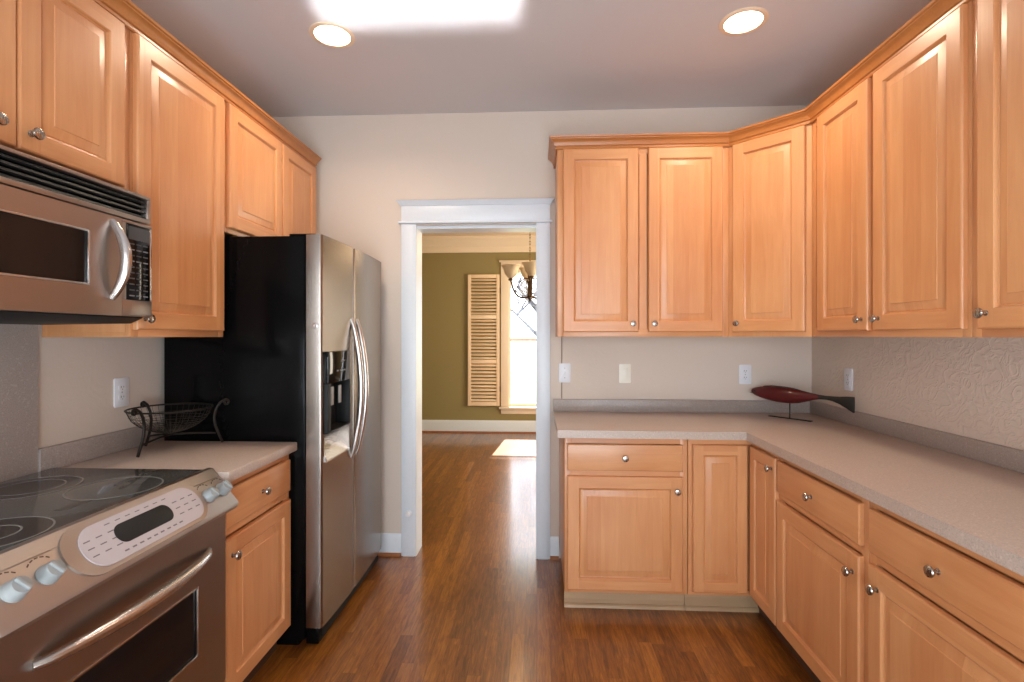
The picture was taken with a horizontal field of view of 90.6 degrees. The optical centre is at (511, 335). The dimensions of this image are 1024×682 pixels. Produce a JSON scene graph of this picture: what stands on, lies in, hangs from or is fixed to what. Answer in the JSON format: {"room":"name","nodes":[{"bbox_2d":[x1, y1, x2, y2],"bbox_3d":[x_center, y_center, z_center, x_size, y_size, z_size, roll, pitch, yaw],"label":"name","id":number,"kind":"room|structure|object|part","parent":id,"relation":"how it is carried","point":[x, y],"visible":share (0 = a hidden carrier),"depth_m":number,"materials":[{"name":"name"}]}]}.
{"room":"kitchen","nodes":[
{"label":"kitchen","id":0,"kind":"room"},
{"bbox_2d":[38,325,163,448],"bbox_3d":[-1.763,-0.009,0.216,0.140,2.778,6.058,0,0,3],"label":"wall","id":1,"kind":"structure","parent":0,"point":[76,375],"depth_m":1.94,"materials":[{"name":"beige paint"}]},
{"bbox_2d":[0,324,37,481],"bbox_3d":[-1.635,0.210,1.250,0.012,0.540,0.936,0,0,3],"label":"backsplash","id":2,"kind":"structure","parent":1,"relation":"attached to","point":[18,342],"depth_m":1.65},
{"bbox_2d":[0,0,128,189],"bbox_3d":[-1.450,-0.769,1.349,0.366,0.582,0.757,0,0,3],"label":"upper cabinet","id":3,"kind":"object","parent":1,"relation":"attached to","point":[64,64],"visible":0.88,"depth_m":1.47,"materials":[{"name":"brown wood"}]},
{"bbox_3d":[-1.286,-0.544,1.269,0.029,0.032,0.032,0,0,3],"label":"knob","id":4,"kind":"part","parent":3,"relation":"part of","materials":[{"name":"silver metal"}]},
{"bbox_3d":[-1.316,-0.764,1.158,0.020,0.540,0.345,0,0,3],"label":"door","id":5,"kind":"part","parent":3,"relation":"part of","materials":[{"name":"brown wood"}]},
{"bbox_3d":[-1.281,-0.544,1.364,0.029,0.032,0.032,0,0,3],"label":"knob","id":6,"kind":"part","parent":3,"relation":"part of","materials":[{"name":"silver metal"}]},
{"bbox_2d":[0,145,151,324],"bbox_3d":[-1.395,-0.252,1.343,0.444,0.428,0.757,0,0,3],"label":"microwave","id":7,"kind":"object","parent":3,"relation":"attached to","point":[76,248],"visible":1,"depth_m":1.42,"materials":[{"name":"metal"}]},
{"bbox_3d":[-1.252,-0.216,1.274,0.028,0.305,0.631,0,0,3],"label":"door","id":8,"kind":"part","parent":7,"relation":"part of","materials":[{"name":"silver metal"}]},
{"bbox_3d":[-1.198,-0.234,1.551,0.069,0.249,0.027,0,0,3],"label":"handle","id":9,"kind":"part","parent":7,"relation":"part of","materials":[{"name":"grey metal"}]},
{"bbox_3d":[-1.233,-0.216,1.653,0.030,0.305,0.123,0,0,3],"label":"control panel","id":10,"kind":"part","parent":7,"relation":"part of","materials":[{"name":"silver metal"}]},
{"bbox_2d":[93,0,321,167],"bbox_3d":[-1.259,-1.071,2.056,0.044,0.066,2.188,0,0,3],"label":"crown molding","id":11,"kind":"structure","parent":3,"relation":"attached to","point":[134,19],"depth_m":2.03,"materials":[{"name":"brown wood"}]},
{"bbox_2d":[38,422,159,471],"bbox_3d":[-1.594,0.425,1.991,0.019,0.082,0.546,0,0,3],"label":"backsplash","id":12,"kind":"structure","parent":1,"relation":"attached to","point":[61,455],"depth_m":1.91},
{"bbox_2d":[113,377,128,407],"bbox_3d":[-1.597,0.230,2.074,0.008,0.118,0.072,0,0,3],"label":"wall outlet","id":13,"kind":"object","parent":1,"relation":"attached to","point":[120,385],"visible":1,"depth_m":2.07,"materials":[{"name":"grey plastic"}]},
{"bbox_2d":[119,384,125,390],"bbox_3d":[-1.594,0.210,2.073,0.002,0.027,0.033,0,0,3],"label":"receptacle","id":14,"kind":"object","parent":13,"relation":"attached to","point":[122,387],"depth_m":2.07,"materials":[{"name":"white plastic"}]},
{"bbox_2d":[119,394,125,400],"bbox_3d":[-1.594,0.250,2.073,0.002,0.027,0.033,0,0,3],"label":"receptacle","id":15,"kind":"object","parent":13,"relation":"attached to","point":[122,397],"depth_m":2.07,"materials":[{"name":"white plastic"}]},
{"bbox_2d":[42,30,223,336],"bbox_3d":[-1.419,-0.528,1.986,0.366,1.064,0.511,0,0,3],"label":"upper cabinet","id":16,"kind":"object","parent":1,"relation":"attached to","point":[176,121],"visible":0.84,"depth_m":1.92,"materials":[{"name":"brown wood"}]},
{"bbox_3d":[-1.261,-0.060,1.762,0.029,0.032,0.032,0,0,3],"label":"knob","id":17,"kind":"part","parent":16,"relation":"part of","materials":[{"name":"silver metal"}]},
{"bbox_3d":[-1.296,-0.528,1.980,0.020,1.064,0.511,0,0,3],"label":"frame","id":18,"kind":"part","parent":16,"relation":"part of","materials":[{"name":"brown wood"}]},
{"bbox_3d":[-1.275,-0.529,1.974,0.020,1.014,0.482,0,0,3],"label":"door","id":19,"kind":"part","parent":16,"relation":"part of","materials":[{"name":"brown wood"}]},
{"bbox_2d":[224,101,315,236],"bbox_3d":[-1.398,-0.761,2.700,0.336,0.598,0.913,0,0,3],"label":"upper cabinet","id":20,"kind":"object","parent":1,"relation":"attached to","point":[270,190],"visible":0.54,"depth_m":2.52,"materials":[{"name":"brown wood"}]},
{"bbox_3d":[-1.260,-0.761,2.694,0.020,0.598,0.913,0,0,3],"label":"frame","id":21,"kind":"part","parent":20,"relation":"part of","materials":[{"name":"brown wood"}]},
{"bbox_3d":[-1.250,-0.759,2.483,0.020,0.554,0.462,0,0,3],"label":"door","id":22,"kind":"part","parent":20,"relation":"part of","materials":[{"name":"brown wood"}]},
{"bbox_3d":[-1.228,-0.759,2.930,0.020,0.554,0.410,0,0,3],"label":"door","id":23,"kind":"part","parent":20,"relation":"part of","materials":[{"name":"brown wood"}]},
{"bbox_2d":[422,252,535,420],"bbox_3d":[0.161,-0.019,7.291,4.480,2.798,0.140,0,0,3],"label":"wall","id":24,"kind":"structure","parent":0,"point":[444,275],"depth_m":7.27,"materials":[{"name":"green paint"}]},
{"bbox_2d":[422,235,535,252],"bbox_3d":[0.155,-1.306,7.177,4.200,0.225,0.088,0,0,3],"label":"trim","id":25,"kind":"structure","parent":24,"relation":"attached to","point":[500,243],"depth_m":7.21,"materials":[{"name":"white paint"}]},
{"bbox_2d":[422,420,535,432],"bbox_3d":[0.157,1.292,7.206,4.200,0.176,0.030,0,0,3],"label":"baseboard","id":26,"kind":"structure","parent":24,"relation":"attached to","point":[445,426],"depth_m":7.24,"materials":[{"name":"white paint"}]},
{"bbox_2d":[468,274,499,405],"bbox_3d":[-0.397,0.059,7.212,0.464,1.866,0.038,0,0,3],"label":"window shutter","id":27,"kind":"object","parent":24,"relation":"attached to","point":[496,362],"visible":1,"depth_m":7.20,"materials":[{"name":"paint"}]},
{"bbox_2d":[499,260,535,413],"bbox_3d":[0.439,0.018,7.247,1.240,2.185,0.200,0,0,3],"label":"window","id":28,"kind":"structure","parent":24,"relation":"in","point":[507,407],"depth_m":7.21,"materials":[{"name":"white paint"}]},
{"bbox_3d":[0.442,-0.443,7.314,0.960,1.035,0.034,0,0,3],"label":"sash","id":29,"kind":"part","parent":28,"relation":"part of","materials":[{"name":"white paint"}]},
{"bbox_3d":[0.439,1.060,7.247,1.240,0.100,0.200,0,0,3],"label":"sill","id":30,"kind":"part","parent":28,"relation":"part of","materials":[{"name":"white paint"}]},
{"bbox_3d":[0.441,0.522,7.279,0.960,0.975,0.034,0,0,3],"label":"sash","id":31,"kind":"part","parent":28,"relation":"part of","materials":[{"name":"white glass"}]},
{"bbox_2d":[130,0,931,235],"bbox_3d":[-0.091,-1.448,2.197,4.480,0.100,10.460,0,0,3],"label":"ceiling","id":32,"kind":"structure","parent":0,"point":[405,56],"depth_m":2.49,"materials":[{"name":"white paint"}]},
{"bbox_2d":[309,22,354,47],"bbox_3d":[-0.835,-1.394,2.354,0.204,0.006,0.204,0,0,3],"label":"recessed light","id":33,"kind":"object","parent":32,"relation":"in","point":[330,34],"visible":1,"depth_m":2.35,"materials":[{"name":"beige"}]},
{"bbox_2d":[501,235,535,301],"bbox_3d":[0.190,-0.889,5.347,0.495,1.058,0.495,0,0,42],"label":"chandelier","id":34,"kind":"object","parent":32,"relation":"hanging from","point":[528,271],"visible":0.65,"depth_m":5.28,"materials":[{"name":"beige glass"}]},
{"bbox_3d":[-0.010,-0.677,5.336,0.210,0.135,0.210,0,0,3],"label":"lamp shade","id":35,"kind":"part","parent":34,"relation":"part of","materials":[{"name":"beige glass"}]},
{"bbox_3d":[0.068,-0.506,5.335,0.222,0.228,0.053,0,0,3],"label":"arm","id":36,"kind":"part","parent":34,"relation":"part of","materials":[{"name":"brown metal"}]},
{"bbox_3d":[0.179,-0.677,5.547,0.210,0.135,0.210,0,0,3],"label":"lamp shade","id":37,"kind":"part","parent":34,"relation":"part of","materials":[{"name":"beige glass"}]},
{"bbox_3d":[0.201,-0.677,5.147,0.210,0.135,0.210,0,0,3],"label":"lamp shade","id":38,"kind":"part","parent":34,"relation":"part of","materials":[{"name":"beige glass"}]},
{"bbox_3d":[0.191,-0.506,5.225,0.047,0.228,0.223,0,0,-8],"label":"arm","id":39,"kind":"part","parent":34,"relation":"part of","materials":[{"name":"brown metal"}]},
{"bbox_2d":[719,7,768,35],"bbox_3d":[1.028,-1.394,2.252,0.204,0.006,0.204,0,0,3],"label":"recessed light","id":40,"kind":"object","parent":32,"relation":"in","point":[745,20],"visible":1,"depth_m":2.24,"materials":[{"name":"beige"}]},
{"bbox_2d":[250,432,814,681],"bbox_3d":[-0.093,1.405,2.167,4.600,0.050,10.400,0,0,3],"label":"floor","id":41,"kind":"structure","parent":0,"point":[476,602],"depth_m":2.46,"materials":[{"name":"brown wood"}]},
{"bbox_2d":[0,467,238,681],"bbox_3d":[-1.262,0.914,1.359,0.688,0.932,0.769,0,0,3],"label":"range","id":42,"kind":"object","parent":41,"relation":"on","point":[107,574],"visible":1,"depth_m":1.33,"materials":[{"name":"silver metal"}]},
{"bbox_3d":[-0.991,0.504,1.018,0.033,0.048,0.048,-38,18,2],"label":"knob","id":43,"kind":"part","parent":42,"relation":"part of","materials":[{"name":"silver metal"}]},
{"bbox_3d":[-0.988,0.504,1.091,0.033,0.048,0.048,-38,18,2],"label":"knob","id":44,"kind":"part","parent":42,"relation":"part of","materials":[{"name":"silver metal"}]},
{"bbox_2d":[0,468,200,550],"bbox_3d":[-1.323,0.464,1.362,0.566,0.018,0.761,0,0,3],"label":"cooktop","id":45,"kind":"object","parent":42,"relation":"in","point":[36,509],"depth_m":1.44,"materials":[{"name":"black glass"}]},
{"bbox_3d":[-0.958,0.690,1.341,0.078,0.037,0.580,0,0,3],"label":"handle","id":46,"kind":"part","parent":42,"relation":"part of","materials":[{"name":"grey metal"}]},
{"bbox_3d":[-0.961,0.504,1.625,0.033,0.048,0.048,-38,18,2],"label":"knob","id":47,"kind":"part","parent":42,"relation":"part of","materials":[{"name":"silver metal"}]},
{"bbox_3d":[-0.958,0.504,1.696,0.033,0.048,0.048,-38,18,2],"label":"knob","id":48,"kind":"part","parent":42,"relation":"part of","materials":[{"name":"silver metal"}]},
{"bbox_2d":[223,454,290,681],"bbox_3d":[-1.273,0.944,1.999,0.656,0.872,0.495,0,0,3],"label":"base cabinet","id":49,"kind":"object","parent":41,"relation":"on","point":[258,530],"visible":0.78,"depth_m":1.96,"materials":[{"name":"brown wood"}]},
{"bbox_2d":[38,422,296,481],"bbox_3d":[-1.281,0.444,1.976,0.646,0.120,0.546,0,0,3],"label":"countertop","id":50,"kind":"structure","parent":49,"relation":"on","point":[231,460],"depth_m":1.94,"materials":[{"name":"beige stone"}]},
{"bbox_2d":[124,398,229,456],"bbox_3d":[-1.411,0.368,2.075,0.326,0.191,0.347,0,0,3],"label":"wire basket","id":51,"kind":"object","parent":50,"relation":"on","point":[134,411],"visible":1,"depth_m":2.10,"materials":[{"name":"metal"}]},
{"bbox_3d":[-1.426,0.368,1.935,0.011,0.191,0.067,0,0,5],"label":"leg","id":52,"kind":"part","parent":51,"relation":"part of","materials":[{"name":"metal"}]},
{"bbox_3d":[-1.539,0.368,2.134,0.067,0.191,0.011,0,0,17],"label":"leg","id":53,"kind":"part","parent":51,"relation":"part of","materials":[{"name":"metal"}]},
{"bbox_2d":[126,404,211,432],"bbox_3d":[-1.411,0.348,2.094,0.301,0.100,0.301,0,0,3],"label":"bowl","id":54,"kind":"object","parent":51,"relation":"on","point":[144,429],"depth_m":2.08,"materials":[{"name":"metal"}]},
{"bbox_3d":[-1.267,0.368,2.210,0.067,0.191,0.011,0,0,-39],"label":"leg","id":55,"kind":"part","parent":51,"relation":"part of","materials":[{"name":"metal"}]},
{"bbox_3d":[-0.970,0.772,1.784,0.029,0.032,0.032,0,0,3],"label":"knob","id":56,"kind":"part","parent":49,"relation":"part of","materials":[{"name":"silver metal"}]},
{"bbox_3d":[-1.005,0.894,1.986,0.020,0.772,0.495,0,0,3],"label":"frame","id":57,"kind":"part","parent":49,"relation":"part of","materials":[{"name":"brown wood"}]},
{"bbox_3d":[-0.985,0.606,1.982,0.020,0.136,0.462,0,0,3],"label":"drawer","id":58,"kind":"part","parent":49,"relation":"part of","materials":[{"name":"brown wood"}]},
{"bbox_3d":[-0.960,0.606,1.981,0.029,0.032,0.032,0,0,3],"label":"knob","id":59,"kind":"part","parent":49,"relation":"part of","materials":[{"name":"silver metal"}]},
{"bbox_2d":[164,234,380,644],"bbox_3d":[-1.141,0.463,2.685,0.800,1.835,0.870,0,0,3],"label":"refrigerator","id":60,"kind":"object","parent":41,"relation":"on","point":[297,357],"visible":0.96,"depth_m":2.26,"materials":[{"name":"black metal"}]},
{"bbox_3d":[-0.860,0.421,2.416,0.083,1.742,0.354,0,0,3],"label":"freezer door","id":61,"kind":"part","parent":60,"relation":"part of","materials":[{"name":"silver metal"}]},
{"bbox_3d":[-0.832,0.278,2.346,0.005,0.085,0.032,0,0,3],"label":"lever","id":62,"kind":"part","parent":60,"relation":"part of","materials":[{"name":"grey plastic"}]},
{"bbox_3d":[-0.828,0.278,2.436,0.005,0.085,0.032,0,0,3],"label":"lever","id":63,"kind":"part","parent":60,"relation":"part of","materials":[{"name":"grey plastic"}]},
{"bbox_3d":[-0.785,0.263,2.558,0.076,0.702,0.027,0,0,3],"label":"handle","id":64,"kind":"part","parent":60,"relation":"part of","materials":[{"name":"grey metal"}]},
{"bbox_3d":[-0.781,0.263,2.628,0.076,0.702,0.027,0,0,3],"label":"handle","id":65,"kind":"part","parent":60,"relation":"part of","materials":[{"name":"grey metal"}]},
{"bbox_3d":[-0.838,0.421,2.851,0.084,1.742,0.506,0,0,3],"label":"fresh food door","id":66,"kind":"part","parent":60,"relation":"part of","materials":[{"name":"silver metal"}]},
{"bbox_2d":[559,438,686,610],"bbox_3d":[0.579,0.944,2.801,0.605,0.872,0.656,0,0,3],"label":"base cabinet","id":67,"kind":"object","parent":41,"relation":"on","point":[623,502],"visible":0.86,"depth_m":2.51,"materials":[{"name":"brown wood"}]},
{"bbox_3d":[0.558,0.603,2.513,0.568,0.130,0.020,0,0,3],"label":"drawer","id":68,"kind":"part","parent":67,"relation":"part of","materials":[{"name":"brown wood"}]},
{"bbox_3d":[0.558,0.979,2.513,0.568,0.566,0.020,0,0,3],"label":"door","id":69,"kind":"part","parent":67,"relation":"part of","materials":[{"name":"brown wood"}]},
{"bbox_3d":[0.557,0.602,2.489,0.032,0.032,0.029,0,0,3],"label":"knob","id":70,"kind":"part","parent":67,"relation":"part of","materials":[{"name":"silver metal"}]},
{"bbox_3d":[0.809,0.762,2.476,0.032,0.032,0.029,0,0,3],"label":"knob","id":71,"kind":"part","parent":67,"relation":"part of","materials":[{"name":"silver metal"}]},
{"bbox_2d":[684,439,791,651],"bbox_3d":[1.334,0.944,2.644,0.913,0.872,0.894,0,0,3],"label":"base cabinet","id":72,"kind":"object","parent":41,"relation":"on","point":[732,494],"visible":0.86,"depth_m":2.48,"materials":[{"name":"brown wood"}]},
{"bbox_3d":[1.021,0.898,2.490,0.263,0.728,0.020,0,0,3],"label":"door","id":73,"kind":"part","parent":72,"relation":"part of","materials":[{"name":"brown wood"}]},
{"bbox_3d":[1.159,0.898,2.337,0.020,0.728,0.262,0,0,3],"label":"door","id":74,"kind":"part","parent":72,"relation":"part of","materials":[{"name":"brown wood"}]},
{"bbox_3d":[1.129,0.584,2.234,0.029,0.032,0.032,0,0,3],"label":"knob","id":75,"kind":"part","parent":72,"relation":"part of","materials":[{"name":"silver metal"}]},
{"bbox_2d":[553,399,1023,576],"bbox_3d":[0.979,0.447,1.982,1.560,0.114,2.256,0,0,3],"label":"countertop","id":76,"kind":"structure","parent":72,"relation":"on","point":[968,492],"depth_m":2.01,"materials":[{"name":"beige stone"}]},
{"bbox_2d":[750,385,854,421],"bbox_3d":[1.590,0.376,2.811,0.056,0.180,0.554,0,0,-34],"label":"fish sculpture","id":77,"kind":"object","parent":76,"relation":"on","point":[789,395],"visible":1,"depth_m":2.83,"materials":[{"name":"metal"}]},
{"bbox_2d":[777,457,869,681],"bbox_3d":[1.426,0.944,1.896,0.656,0.872,0.603,0,0,3],"label":"base cabinet","id":78,"kind":"object","parent":41,"relation":"on","point":[823,554],"visible":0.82,"depth_m":1.84,"materials":[{"name":"brown wood"}]},
{"bbox_3d":[1.113,0.607,1.911,0.029,0.032,0.032,0,0,3],"label":"knob","id":79,"kind":"part","parent":78,"relation":"part of","materials":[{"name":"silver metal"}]},
{"bbox_3d":[1.137,0.607,1.910,0.020,0.135,0.560,0,0,3],"label":"drawer","id":80,"kind":"part","parent":78,"relation":"part of","materials":[{"name":"brown wood"}]},
{"bbox_3d":[1.101,0.772,1.662,0.029,0.032,0.032,0,0,3],"label":"knob","id":81,"kind":"part","parent":78,"relation":"part of","materials":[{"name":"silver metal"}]},
{"bbox_2d":[865,501,1023,681],"bbox_3d":[1.396,0.944,1.290,0.656,0.872,0.603,0,0,3],"label":"base cabinet","id":82,"kind":"object","parent":41,"relation":"on","point":[940,610],"visible":0.92,"depth_m":1.32,"materials":[{"name":"brown wood"}]},
{"bbox_3d":[1.095,0.772,1.541,0.029,0.032,0.032,0,0,3],"label":"knob","id":83,"kind":"part","parent":82,"relation":"part of","materials":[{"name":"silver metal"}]},
{"bbox_3d":[1.083,0.607,1.306,0.029,0.032,0.032,0,0,3],"label":"knob","id":84,"kind":"part","parent":82,"relation":"part of","materials":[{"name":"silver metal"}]},
{"bbox_3d":[1.107,0.986,1.305,0.020,0.552,0.560,0,0,3],"label":"door","id":85,"kind":"part","parent":82,"relation":"part of","materials":[{"name":"brown wood"}]},
{"bbox_2d":[272,105,811,557],"bbox_3d":[-0.091,-0.009,3.196,4.102,2.778,0.060,0,0,3],"label":"wall","id":86,"kind":"structure","parent":0,"point":[368,163],"depth_m":3.17,"materials":[{"name":"beige paint"}]},
{"bbox_2d":[378,533,400,556],"bbox_3d":[-1.120,1.312,3.202,0.850,0.135,0.030,0,0,3],"label":"baseboard","id":87,"kind":"structure","parent":86,"relation":"attached to","point":[390,542],"depth_m":3.19,"materials":[{"name":"white paint"}]},
{"bbox_2d":[396,198,554,559],"bbox_3d":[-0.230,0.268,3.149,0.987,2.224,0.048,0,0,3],"label":"trim","id":88,"kind":"structure","parent":86,"relation":"attached to","point":[524,210],"depth_m":3.15,"materials":[{"name":"white paint"}]},
{"bbox_2d":[405,510,411,516],"bbox_3d":[-0.648,1.110,3.156,0.042,0.042,0.026,0,0,3],"label":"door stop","id":89,"kind":"object","parent":88,"relation":"attached to","point":[408,513],"visible":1,"depth_m":3.15,"materials":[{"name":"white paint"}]},
{"bbox_2d":[550,536,558,559],"bbox_3d":[0.263,1.312,3.134,0.053,0.135,0.030,0,0,3],"label":"baseboard","id":90,"kind":"structure","parent":86,"relation":"attached to","point":[554,540],"depth_m":3.13,"materials":[{"name":"white paint"}]},
{"bbox_2d":[561,337,561,398],"bbox_3d":[0.309,0.197,3.143,0.004,0.383,0.004,0,0,25],"label":"cable","id":91,"kind":"object","parent":86,"relation":"attached to","point":[561,337],"visible":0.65,"depth_m":3.14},
{"bbox_2d":[559,363,570,382],"bbox_3d":[0.327,0.229,3.135,0.072,0.118,0.020,0,0,3],"label":"wall switch","id":92,"kind":"object","parent":86,"relation":"attached to","point":[564,368],"visible":1,"depth_m":3.14,"materials":[{"name":"grey plastic"}]},
{"bbox_2d":[619,364,630,382],"bbox_3d":[0.696,0.231,3.123,0.072,0.118,0.008,0,0,3],"label":"wall outlet","id":93,"kind":"object","parent":86,"relation":"attached to","point":[624,369],"visible":1,"depth_m":3.12,"materials":[{"name":"white plastic"}]},
{"bbox_2d":[555,146,728,336],"bbox_3d":[0.728,-0.528,2.939,0.939,1.064,0.366,0,0,3],"label":"upper cabinet","id":94,"kind":"object","parent":86,"relation":"attached to","point":[642,235],"visible":0.91,"depth_m":2.79,"materials":[{"name":"brown wood"}]},
{"bbox_3d":[0.490,-0.529,2.807,0.414,1.014,0.020,0,0,3],"label":"door","id":95,"kind":"part","parent":94,"relation":"part of","materials":[{"name":"brown wood"}]},
{"bbox_3d":[0.952,-0.529,2.784,0.402,1.014,0.020,0,0,3],"label":"door","id":96,"kind":"part","parent":94,"relation":"part of","materials":[{"name":"brown wood"}]},
{"bbox_2d":[548,0,970,168],"bbox_3d":[1.126,-1.071,2.090,0.965,0.066,2.718,0,0,-28],"label":"crown molding","id":97,"kind":"structure","parent":94,"relation":"attached to","point":[935,11],"depth_m":2.52,"materials":[{"name":"brown wood"}]},
{"bbox_2d":[739,365,750,383],"bbox_3d":[1.421,0.234,3.087,0.072,0.118,0.008,0,0,3],"label":"wall outlet","id":98,"kind":"object","parent":86,"relation":"attached to","point":[744,370],"visible":1,"depth_m":3.08,"materials":[{"name":"grey plastic"}]},
{"bbox_2d":[729,124,811,336],"bbox_3d":[1.492,-0.528,2.781,0.610,1.064,0.605,0,0,3],"label":"upper cabinet","id":99,"kind":"object","parent":86,"relation":"attached to","point":[770,176],"visible":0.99,"depth_m":2.60,"materials":[{"name":"brown wood"}]},
{"bbox_2d":[812,337,1023,449],"bbox_3d":[1.736,-0.009,0.043,0.140,2.778,6.058,0,0,3],"label":"wall","id":100,"kind":"structure","parent":0,"point":[971,387],"depth_m":2.12,"materials":[{"name":"beige paint"}]},
{"bbox_2d":[553,399,1023,473],"bbox_3d":[0.979,0.428,1.982,1.560,0.076,2.256,0,0,3],"label":"backsplash","id":101,"kind":"structure","parent":100,"relation":"attached to","point":[1009,458],"depth_m":2.78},
{"bbox_2d":[844,368,852,390],"bbox_3d":[1.794,0.231,2.705,0.008,0.118,0.072,0,0,3],"label":"wall outlet","id":102,"kind":"object","parent":100,"relation":"attached to","point":[848,372],"visible":1,"depth_m":2.70,"materials":[{"name":"grey plastic"}]},
{"bbox_2d":[812,0,971,336],"bbox_3d":[1.577,-0.528,2.015,0.366,1.064,0.911,0,0,3],"label":"upper cabinet","id":103,"kind":"object","parent":100,"relation":"attached to","point":[892,158],"visible":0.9,"depth_m":1.85,"materials":[{"name":"brown wood"}]},
{"bbox_3d":[1.443,-0.529,2.218,0.020,1.014,0.368,0,0,3],"label":"door","id":104,"kind":"part","parent":103,"relation":"part of","materials":[{"name":"brown wood"}]},
{"bbox_3d":[1.411,-0.068,2.070,0.029,0.032,0.032,0,0,3],"label":"knob","id":105,"kind":"part","parent":103,"relation":"part of","materials":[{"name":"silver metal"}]},
{"bbox_3d":[1.406,-0.068,1.967,0.029,0.032,0.032,0,0,3],"label":"knob","id":106,"kind":"part","parent":103,"relation":"part of","materials":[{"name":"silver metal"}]},
{"bbox_3d":[1.422,-0.529,1.791,0.020,1.014,0.422,0,0,3],"label":"door","id":107,"kind":"part","parent":103,"relation":"part of","materials":[{"name":"brown wood"}]},
{"bbox_2d":[972,0,1023,336],"bbox_3d":[1.532,-0.528,1.119,0.366,1.064,0.879,0,0,3],"label":"upper cabinet","id":108,"kind":"object","parent":100,"relation":"attached to","point":[997,25],"visible":1,"depth_m":1.46,"materials":[{"name":"brown wood"}]},
{"bbox_3d":[1.383,-0.068,1.495,0.029,0.032,0.032,0,0,3],"label":"knob","id":109,"kind":"part","parent":108,"relation":"part of","materials":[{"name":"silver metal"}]},
{"label":"outside","id":110,"kind":"structure","parent":0,"visible":0},
{"bbox_2d":[511,351,535,402],"bbox_3d":[1.668,1.805,33.669,60.000,0.050,52.580,0,0,3],"label":"ground","id":111,"kind":"structure","parent":110,"point":[523,363],"depth_m":22.01,"materials":[{"name":"white"}]},
{"bbox_2d":[511,277,535,335],"bbox_3d":[0.767,-0.186,12.378,2.711,4.060,3.352,0,0,-32],"label":"bare tree","id":112,"kind":"object","parent":111,"relation":"on","point":[532,303],"visible":0.15,"depth_m":12.65,"materials":[{"name":"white plant"}]}
]}

